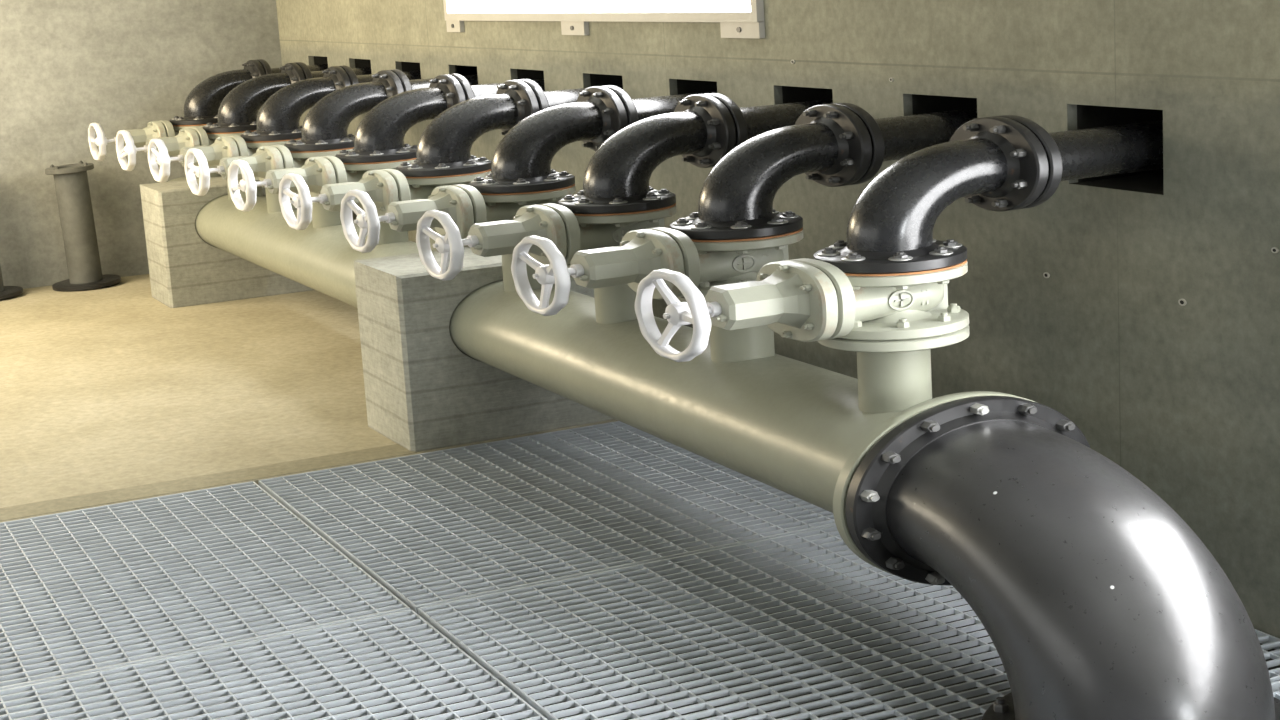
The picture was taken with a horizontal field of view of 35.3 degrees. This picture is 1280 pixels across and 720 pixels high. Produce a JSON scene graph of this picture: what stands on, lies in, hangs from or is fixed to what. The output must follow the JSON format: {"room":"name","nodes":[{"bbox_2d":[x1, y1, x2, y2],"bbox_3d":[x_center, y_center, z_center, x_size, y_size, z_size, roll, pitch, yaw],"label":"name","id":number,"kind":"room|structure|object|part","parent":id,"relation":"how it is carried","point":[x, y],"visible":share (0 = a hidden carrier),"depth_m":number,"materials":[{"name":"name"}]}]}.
{"room":"water treatment plant","nodes":[
{"label":"water treatment plant","id":0,"kind":"room"},
{"bbox_2d":[0,0,281,288],"bbox_3d":[-5.923,-1.795,14.031,7.375,3.022,0.200,-9,12,-24],"label":"wall","id":1,"kind":"structure","parent":0,"point":[67,66],"depth_m":14.82,"materials":[{"name":"concrete"}]},
{"bbox_2d":[0,274,617,522],"bbox_3d":[-4.380,0.252,11.300,7.375,0.162,7.010,-9,12,-24],"label":"floor","id":2,"kind":"structure","parent":0,"point":[112,387],"depth_m":10.78,"materials":[{"name":"beige concrete"}]},
{"bbox_2d":[0,266,22,299],"bbox_3d":[-4.704,-0.887,14.364,0.490,0.906,0.489,-6,12,-15],"label":"pipe","id":3,"kind":"object","parent":2,"relation":"on","point":[6,292],"visible":1,"depth_m":14.41,"materials":[{"name":"black metal"}]},
{"bbox_2d":[45,161,120,291],"bbox_3d":[-4.072,-0.983,14.649,0.490,0.906,0.489,-6,12,-15],"label":"pipe","id":4,"kind":"object","parent":2,"relation":"on","point":[71,182],"visible":1,"depth_m":14.55,"materials":[{"name":"grey metal"}]},
{"bbox_2d":[0,444,416,520],"bbox_3d":[-3.660,0.801,7.943,5.790,0.016,0.218,-9,12,-24],"label":"trim","id":5,"kind":"structure","parent":2,"relation":"on","point":[259,472],"depth_m":8.72,"materials":[{"name":"concrete"}]},
{"bbox_2d":[140,176,313,307],"bbox_3d":[-2.828,-0.850,13.903,1.040,0.787,0.625,-9,12,-24],"label":"concrete block","id":6,"kind":"object","parent":2,"relation":"on","point":[185,270],"visible":0.55,"depth_m":13.55,"materials":[{"name":"grey concrete"}]},
{"bbox_2d":[353,247,613,451],"bbox_3d":[-0.716,-0.098,9.468,1.045,0.801,0.663,-9,12,-24],"label":"concrete block","id":7,"kind":"object","parent":2,"relation":"on","point":[422,393],"visible":0.56,"depth_m":9.11,"materials":[{"name":"grey concrete"}]},
{"bbox_2d":[168,155,1036,575],"bbox_3d":[-1.221,-0.478,10.465,0.850,0.704,10.225,-9,12,-24],"label":"pipe","id":8,"kind":"object","parent":7,"relation":"on","point":[801,430],"visible":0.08,"depth_m":7.11,"materials":[{"name":"beige metal"}]},
{"bbox_2d":[127,120,205,146],"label":"valve","id":9,"kind":"object","parent":8,"relation":"on","point":[158,129],"depth_m":13.92,"materials":[{"name":"grey paint"}]},
{"bbox_2d":[88,123,117,160],"label":"handwheel","id":10,"kind":"object","parent":9,"relation":"attached to","point":[101,141],"depth_m":13.85,"materials":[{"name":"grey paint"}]},
{"bbox_3d":[-3.662,-1.513,13.902,0.135,0.044,0.068,-9,12,-24],"label":"stem","id":11,"kind":"part","parent":10,"relation":"part of","materials":[{"name":"white paint"}]},
{"bbox_2d":[169,60,265,124],"bbox_3d":[-2.998,-1.882,14.156,0.647,0.405,0.498,-9,12,-24],"label":"pipe elbow","id":12,"kind":"object","parent":9,"relation":"on","point":[201,106],"visible":0.69,"depth_m":14.05,"materials":[{"name":"black paint"}]},
{"bbox_2d":[116,127,255,170],"bbox_3d":[-2.881,-1.414,13.171,1.002,0.261,0.464,-9,12,-24],"label":"valve","id":13,"kind":"object","parent":8,"relation":"on","point":[197,136],"visible":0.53,"depth_m":13.02,"materials":[{"name":"grey paint"}]},
{"bbox_3d":[-3.237,-1.361,13.010,0.135,0.044,0.068,-9,12,-24],"label":"stem","id":14,"kind":"part","parent":13,"relation":"part of","materials":[{"name":"white paint"}]},
{"bbox_2d":[202,63,304,132],"bbox_3d":[-2.572,-1.730,13.264,0.647,0.405,0.498,-9,12,-24],"label":"pipe elbow","id":15,"kind":"object","parent":13,"relation":"on","point":[238,111],"visible":0.74,"depth_m":13.16,"materials":[{"name":"black paint"}]},
{"bbox_2d":[148,135,300,182],"bbox_3d":[-2.456,-1.262,12.279,1.002,0.261,0.464,-9,12,-24],"label":"valve","id":16,"kind":"object","parent":8,"relation":"on","point":[224,146],"visible":0.55,"depth_m":12.13,"materials":[{"name":"grey paint"}]},
{"bbox_3d":[-2.811,-1.208,12.118,0.135,0.044,0.068,-9,12,-24],"label":"stem","id":17,"kind":"part","parent":16,"relation":"part of","materials":[{"name":"white paint"}]},
{"bbox_2d":[240,66,350,141],"bbox_3d":[-2.147,-1.577,12.372,0.647,0.405,0.498,-9,12,-24],"label":"pipe elbow","id":18,"kind":"object","parent":16,"relation":"on","point":[278,118],"visible":0.71,"depth_m":12.27,"materials":[{"name":"black paint"}]},
{"bbox_2d":[184,145,353,195],"bbox_3d":[-2.030,-1.109,11.387,1.002,0.261,0.464,-9,12,-24],"label":"valve","id":19,"kind":"object","parent":8,"relation":"on","point":[273,157],"visible":0.55,"depth_m":11.24,"materials":[{"name":"grey paint"}]},
{"bbox_3d":[-2.385,-1.056,11.226,0.135,0.044,0.068,-9,12,-24],"label":"stem","id":20,"kind":"part","parent":19,"relation":"part of","materials":[{"name":"white paint"}]},
{"bbox_2d":[284,70,403,150],"bbox_3d":[-1.721,-1.425,11.480,0.647,0.405,0.498,-9,12,-24],"label":"pipe elbow","id":21,"kind":"object","parent":19,"relation":"on","point":[325,125],"visible":0.81,"depth_m":11.38,"materials":[{"name":"black paint"}]},
{"bbox_2d":[228,156,415,211],"bbox_3d":[-1.605,-0.957,10.495,1.002,0.261,0.464,-9,12,-24],"label":"valve","id":22,"kind":"object","parent":8,"relation":"on","point":[317,172],"visible":0.45,"depth_m":10.35,"materials":[{"name":"grey paint"}]},
{"bbox_3d":[-1.960,-0.903,10.334,0.135,0.044,0.068,-9,12,-24],"label":"stem","id":23,"kind":"part","parent":22,"relation":"part of","materials":[{"name":"white paint"}]},
{"bbox_2d":[335,74,465,162],"bbox_3d":[-1.295,-1.272,10.588,0.647,0.405,0.498,-9,12,-24],"label":"pipe elbow","id":24,"kind":"object","parent":22,"relation":"on","point":[379,136],"visible":0.88,"depth_m":10.49,"materials":[{"name":"black paint"}]},
{"bbox_2d":[279,169,490,229],"bbox_3d":[-1.179,-0.804,9.603,1.002,0.261,0.464,-9,12,-24],"label":"valve","id":25,"kind":"object","parent":8,"relation":"on","point":[384,187],"visible":0.51,"depth_m":9.46,"materials":[{"name":"grey paint"}]},
{"bbox_3d":[-1.534,-0.751,9.442,0.135,0.044,0.068,-9,12,-24],"label":"stem","id":26,"kind":"part","parent":25,"relation":"part of","materials":[{"name":"white paint"}]},
{"bbox_2d":[396,80,539,176],"bbox_3d":[-0.870,-1.120,9.696,0.647,0.405,0.498,-9,12,-24],"label":"pipe elbow","id":27,"kind":"object","parent":25,"relation":"on","point":[444,146],"visible":0.91,"depth_m":9.60,"materials":[{"name":"black paint"}]},
{"bbox_2d":[340,184,575,252],"bbox_3d":[-0.754,-0.652,8.711,1.002,0.261,0.464,-9,12,-24],"label":"valve","id":28,"kind":"object","parent":8,"relation":"on","point":[466,206],"visible":0.6,"depth_m":8.56,"materials":[{"name":"grey paint"}]},
{"bbox_3d":[-1.109,-0.599,8.550,0.135,0.044,0.068,-9,12,-24],"label":"stem","id":29,"kind":"part","parent":28,"relation":"part of","materials":[{"name":"white paint"}]},
{"bbox_2d":[469,86,627,193],"bbox_3d":[-0.444,-0.967,8.804,0.647,0.405,0.498,-9,12,-24],"label":"pipe elbow","id":30,"kind":"object","parent":28,"relation":"on","point":[521,161],"visible":0.98,"depth_m":8.71,"materials":[{"name":"black paint"}]},
{"bbox_2d":[471,180,486,182],"bbox_3d":[-0.703,-0.780,8.793,0.072,0.005,0.072,-9,12,-24],"label":"washer","id":31,"kind":"object","parent":30,"relation":"in","point":[474,181],"depth_m":8.77,"materials":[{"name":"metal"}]},
{"bbox_2d":[513,182,529,184],"bbox_3d":[-0.508,-0.757,8.617,0.072,0.005,0.072,-9,12,-24],"label":"washer","id":32,"kind":"object","parent":30,"relation":"in","point":[514,183],"depth_m":8.59,"materials":[{"name":"metal"}]},
{"bbox_2d":[416,203,676,280],"bbox_3d":[-0.328,-0.499,7.819,1.002,0.261,0.464,-9,12,-24],"label":"valve","id":33,"kind":"object","parent":8,"relation":"on","point":[571,233],"visible":0.62,"depth_m":7.68,"materials":[{"name":"grey paint"}]},
{"bbox_3d":[-0.683,-0.446,7.658,0.135,0.044,0.068,-9,12,-24],"label":"stem","id":34,"kind":"part","parent":33,"relation":"part of","materials":[{"name":"white paint"}]},
{"bbox_2d":[558,94,735,213],"bbox_3d":[-0.019,-0.815,7.912,0.647,0.405,0.498,-9,12,-24],"label":"pipe elbow","id":35,"kind":"object","parent":33,"relation":"on","point":[701,129],"visible":0.97,"depth_m":7.82,"materials":[{"name":"black paint"}]},
{"bbox_2d":[560,198,577,201],"bbox_3d":[-0.277,-0.628,7.901,0.072,0.005,0.072,-9,12,-24],"label":"washer","id":36,"kind":"object","parent":35,"relation":"in","point":[565,199],"depth_m":7.88,"materials":[{"name":"metal"}]},
{"bbox_2d":[575,201,592,204],"bbox_3d":[-0.216,-0.606,7.774,0.072,0.005,0.072,-9,12,-24],"label":"washer","id":37,"kind":"object","parent":35,"relation":"in","point":[579,202],"depth_m":7.75,"materials":[{"name":"metal"}]},
{"bbox_2d":[609,201,627,203],"bbox_3d":[-0.083,-0.604,7.725,0.072,0.005,0.072,-9,12,-24],"label":"washer","id":38,"kind":"object","parent":35,"relation":"in","point":[610,202],"depth_m":7.70,"materials":[{"name":"metal"}]},
{"bbox_2d":[643,197,660,199],"bbox_3d":[0.046,-0.624,7.783,0.072,0.005,0.072,-9,12,-24],"label":"washer","id":39,"kind":"object","parent":35,"relation":"in","point":[644,198],"depth_m":7.76,"materials":[{"name":"metal"}]},
{"bbox_2d":[655,192,672,195],"bbox_3d":[0.094,-0.653,7.914,0.072,0.005,0.072,-9,12,-24],"label":"washer","id":40,"kind":"object","parent":35,"relation":"in","point":[659,193],"depth_m":7.89,"materials":[{"name":"metal"}]},
{"bbox_2d":[511,227,803,315],"bbox_3d":[0.097,-0.347,6.927,1.002,0.261,0.464,-9,12,-24],"label":"valve","id":41,"kind":"object","parent":8,"relation":"on","point":[708,264],"visible":0.66,"depth_m":6.79,"materials":[{"name":"grey paint"}]},
{"bbox_3d":[-0.258,-0.293,6.766,0.135,0.044,0.068,-9,12,-24],"label":"stem","id":42,"kind":"part","parent":41,"relation":"part of","materials":[{"name":"white paint"}]},
{"bbox_2d":[670,104,871,239],"bbox_3d":[0.407,-0.662,7.020,0.647,0.405,0.498,-9,12,-24],"label":"pipe elbow","id":43,"kind":"object","parent":41,"relation":"on","point":[830,144],"visible":0.99,"depth_m":6.93,"materials":[{"name":"black paint"}]},
{"bbox_2d":[672,221,692,225],"bbox_3d":[0.148,-0.475,7.009,0.072,0.005,0.072,-9,12,-24],"label":"washer","id":44,"kind":"object","parent":43,"relation":"in","point":[678,223],"depth_m":6.99,"materials":[{"name":"metal"}]},
{"bbox_2d":[691,225,711,228],"bbox_3d":[0.209,-0.454,6.882,0.072,0.005,0.072,-9,12,-24],"label":"washer","id":45,"kind":"object","parent":43,"relation":"in","point":[696,226],"depth_m":6.86,"materials":[{"name":"metal"}]},
{"bbox_2d":[731,225,751,228],"bbox_3d":[0.343,-0.452,6.833,0.072,0.005,0.072,-9,12,-24],"label":"washer","id":46,"kind":"object","parent":43,"relation":"in","point":[732,226],"depth_m":6.81,"materials":[{"name":"metal"}]},
{"bbox_2d":[767,220,787,223],"bbox_3d":[0.471,-0.471,6.891,0.072,0.005,0.072,-9,12,-24],"label":"washer","id":47,"kind":"object","parent":43,"relation":"in","point":[768,221],"depth_m":6.87,"materials":[{"name":"metal"}]},
{"bbox_2d":[780,214,798,218],"bbox_3d":[0.519,-0.500,7.022,0.072,0.005,0.072,-9,12,-24],"label":"washer","id":48,"kind":"object","parent":43,"relation":"in","point":[786,216],"depth_m":7.00,"materials":[{"name":"metal"}]},
{"bbox_2d":[635,258,968,361],"bbox_3d":[0.523,-0.194,6.035,1.002,0.261,0.464,-9,12,-24],"label":"valve","id":49,"kind":"object","parent":8,"relation":"on","point":[801,299],"visible":0.92,"depth_m":5.91,"materials":[{"name":"grey paint"}]},
{"bbox_3d":[0.168,-0.141,5.874,0.135,0.044,0.068,-9,12,-24],"label":"stem","id":50,"kind":"part","parent":49,"relation":"part of","materials":[{"name":"white paint"}]},
{"bbox_2d":[813,116,1048,273],"bbox_3d":[0.832,-0.510,6.128,0.647,0.405,0.498,-9,12,-24],"label":"pipe elbow","id":51,"kind":"object","parent":49,"relation":"on","point":[995,163],"visible":1,"depth_m":6.04,"materials":[{"name":"black paint"}]},
{"bbox_2d":[817,251,840,255],"bbox_3d":[0.574,-0.323,6.117,0.072,0.005,0.072,-9,12,-24],"label":"washer","id":52,"kind":"object","parent":51,"relation":"in","point":[824,253],"depth_m":6.10,"materials":[{"name":"metal"}]},
{"bbox_2d":[829,245,845,248],"bbox_3d":[0.622,-0.352,6.248,0.072,0.005,0.072,-9,12,-24],"label":"washer","id":53,"kind":"object","parent":51,"relation":"in","point":[834,246],"depth_m":6.23,"materials":[{"name":"metal"}]},
{"bbox_2d":[841,256,865,260],"bbox_3d":[0.635,-0.301,5.990,0.072,0.005,0.072,-9,12,-24],"label":"washer","id":54,"kind":"object","parent":51,"relation":"in","point":[848,258],"depth_m":5.97,"materials":[{"name":"metal"}]},
{"bbox_2d":[888,256,912,260],"bbox_3d":[0.768,-0.299,5.941,0.072,0.005,0.072,-9,12,-24],"label":"washer","id":55,"kind":"object","parent":51,"relation":"in","point":[890,258],"depth_m":5.92,"materials":[{"name":"metal"}]},
{"bbox_2d":[929,250,952,255],"bbox_3d":[0.897,-0.319,5.999,0.072,0.005,0.072,-9,12,-24],"label":"washer","id":56,"kind":"object","parent":51,"relation":"in","point":[931,252],"depth_m":5.98,"materials":[{"name":"metal"}]},
{"bbox_2d":[939,243,961,247],"bbox_3d":[0.945,-0.348,6.130,0.072,0.005,0.072,-9,12,-24],"label":"washer","id":57,"kind":"object","parent":51,"relation":"in","point":[947,245],"depth_m":6.11,"materials":[{"name":"metal"}]},
{"bbox_2d":[276,0,1279,638],"bbox_3d":[1.576,-0.605,7.039,0.555,3.510,19.020,-9,12,-24],"label":"wall","id":58,"kind":"structure","parent":0,"point":[1142,308],"depth_m":6.73,"materials":[{"name":"concrete"}]},
{"bbox_2d":[257,59,327,74],"bbox_3d":[-2.272,-2.049,14.474,0.953,0.290,0.498,-9,12,-24],"label":"pipe","id":59,"kind":"object","parent":58,"relation":"attached to","point":[320,67],"visible":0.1,"depth_m":14.26,"materials":[{"name":"black metal"}]},
{"bbox_2d":[295,62,371,78],"bbox_3d":[-1.847,-1.896,13.582,0.953,0.290,0.498,-9,12,-24],"label":"pipe","id":60,"kind":"object","parent":58,"relation":"attached to","point":[308,74],"visible":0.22,"depth_m":13.36,"materials":[{"name":"black metal"}]},
{"bbox_2d":[339,65,420,84],"bbox_3d":[-1.421,-1.744,12.690,0.953,0.290,0.498,-9,12,-24],"label":"pipe","id":61,"kind":"object","parent":58,"relation":"attached to","point":[412,75],"visible":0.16,"depth_m":12.46,"materials":[{"name":"black metal"}]},
{"bbox_2d":[391,69,477,91],"bbox_3d":[-0.996,-1.591,11.798,0.953,0.290,0.498,-9,12,-24],"label":"pipe","id":62,"kind":"object","parent":58,"relation":"attached to","point":[407,84],"visible":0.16,"depth_m":11.57,"materials":[{"name":"black metal"}]},
{"bbox_2d":[448,74,544,99],"bbox_3d":[-0.570,-1.439,10.906,0.953,0.290,0.498,-9,12,-24],"label":"pipe","id":63,"kind":"object","parent":58,"relation":"attached to","point":[471,91],"visible":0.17,"depth_m":10.67,"materials":[{"name":"black metal"}]},
{"bbox_2d":[519,79,622,110],"bbox_3d":[-0.145,-1.286,10.014,0.953,0.290,0.498,-9,12,-24],"label":"pipe","id":64,"kind":"object","parent":58,"relation":"attached to","point":[546,99],"visible":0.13,"depth_m":9.78,"materials":[{"name":"black metal"}]},
{"bbox_2d":[443,0,764,38],"bbox_3d":[-0.322,-2.063,10.082,0.065,0.861,3.850,-9,12,-24],"label":"window","id":65,"kind":"structure","parent":58,"relation":"in","point":[737,18],"depth_m":9.80,"materials":[{"name":"white"}]},
{"bbox_3d":[-0.304,-2.100,10.085,0.020,0.707,3.750,-9,12,-24],"label":"pane","id":66,"kind":"part","parent":65,"relation":"part of","materials":[{"name":"white glass"}]},
{"bbox_2d":[604,85,716,125],"bbox_3d":[0.281,-1.134,9.122,0.953,0.290,0.498,-9,12,-24],"label":"pipe","id":67,"kind":"object","parent":58,"relation":"attached to","point":[637,109],"visible":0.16,"depth_m":8.90,"materials":[{"name":"black metal"}]},
{"bbox_2d":[44,554,1279,719],"bbox_3d":[-0.317,1.263,5.922,4.295,0.452,6.350,-9,12,-24],"label":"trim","id":68,"kind":"structure","parent":58,"relation":"attached to","point":[1270,659],"depth_m":7.20,"materials":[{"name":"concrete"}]},
{"bbox_2d":[0,481,409,689],"bbox_3d":[-2.167,0.842,7.347,2.090,0.036,2.085,-9,12,-24],"label":"panel","id":69,"kind":"object","parent":68,"relation":"on","point":[82,591],"visible":0.99,"depth_m":7.30,"materials":[{"name":"metal"}]},
{"bbox_2d":[0,609,547,719],"bbox_3d":[-1.271,1.163,5.470,2.090,0.036,2.085,-9,12,-24],"label":"panel","id":70,"kind":"object","parent":68,"relation":"on","point":[280,657],"visible":1,"depth_m":6.21,"materials":[{"name":"metal"}]},
{"bbox_2d":[258,421,835,613],"bbox_3d":[-0.260,0.553,8.208,2.095,0.036,2.085,-9,12,-24],"label":"panel","id":71,"kind":"object","parent":68,"relation":"on","point":[447,525],"visible":0.65,"depth_m":7.97,"materials":[{"name":"metal"}]},
{"bbox_2d":[418,525,1279,719],"bbox_3d":[0.636,0.874,6.330,2.095,0.036,2.085,-9,12,-24],"label":"panel","id":72,"kind":"object","parent":68,"relation":"on","point":[486,615],"visible":0.65,"depth_m":6.38,"materials":[{"name":"metal"}]},
{"bbox_2d":[1271,681,1279,699],"bbox_3d":[1.531,1.194,4.455,2.095,0.036,2.080,-9,12,-24],"label":"panel","id":73,"kind":"object","parent":68,"relation":"on","point":[1275,685],"visible":0.02,"depth_m":5.68,"materials":[{"name":"metal"}]},
{"bbox_3d":[1.531,1.194,4.455,2.095,0.036,2.080,-9,12,-24],"label":"edge frame","id":74,"kind":"part","parent":73,"relation":"part of","materials":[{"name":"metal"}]},
{"bbox_3d":[1.329,1.021,5.315,0.850,0.031,0.850,-9,12,-24],"label":"flange","id":75,"kind":"object","parent":73,"relation":"on","visible":0},
{"bbox_2d":[845,396,1279,719],"bbox_3d":[1.226,0.588,5.399,0.850,0.790,1.220,-9,12,-24],"label":"outlet elbow","id":76,"kind":"object","parent":75,"relation":"on","point":[1095,599],"visible":1,"depth_m":5.25,"materials":[{"name":"paint"}]},
{"bbox_2d":[707,93,832,146],"bbox_3d":[0.706,-0.982,8.230,0.953,0.290,0.498,-9,12,-24],"label":"pipe","id":77,"kind":"object","parent":58,"relation":"attached to","point":[750,122],"visible":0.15,"depth_m":8.02,"materials":[{"name":"black metal"}]},
{"bbox_2d":[832,103,976,184],"bbox_3d":[1.132,-0.829,7.338,0.953,0.290,0.498,-9,12,-24],"label":"pipe","id":78,"kind":"object","parent":58,"relation":"attached to","point":[892,138],"visible":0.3,"depth_m":7.15,"materials":[{"name":"black metal"}]},
{"bbox_2d":[998,115,1162,208],"bbox_3d":[1.557,-0.676,6.446,0.953,0.290,0.498,-9,12,-24],"label":"pipe","id":79,"kind":"object","parent":58,"relation":"attached to","point":[1135,147],"visible":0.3,"depth_m":6.29,"materials":[{"name":"black metal"}]},
{"bbox_2d":[558,630,1010,719],"bbox_3d":[-1.454,1.751,5.317,7.375,0.130,6.610,-9,12,-24],"label":"floor","id":80,"kind":"structure","parent":0,"point":[928,717],"depth_m":7.17,"materials":[{"name":"concrete"}]}
]}

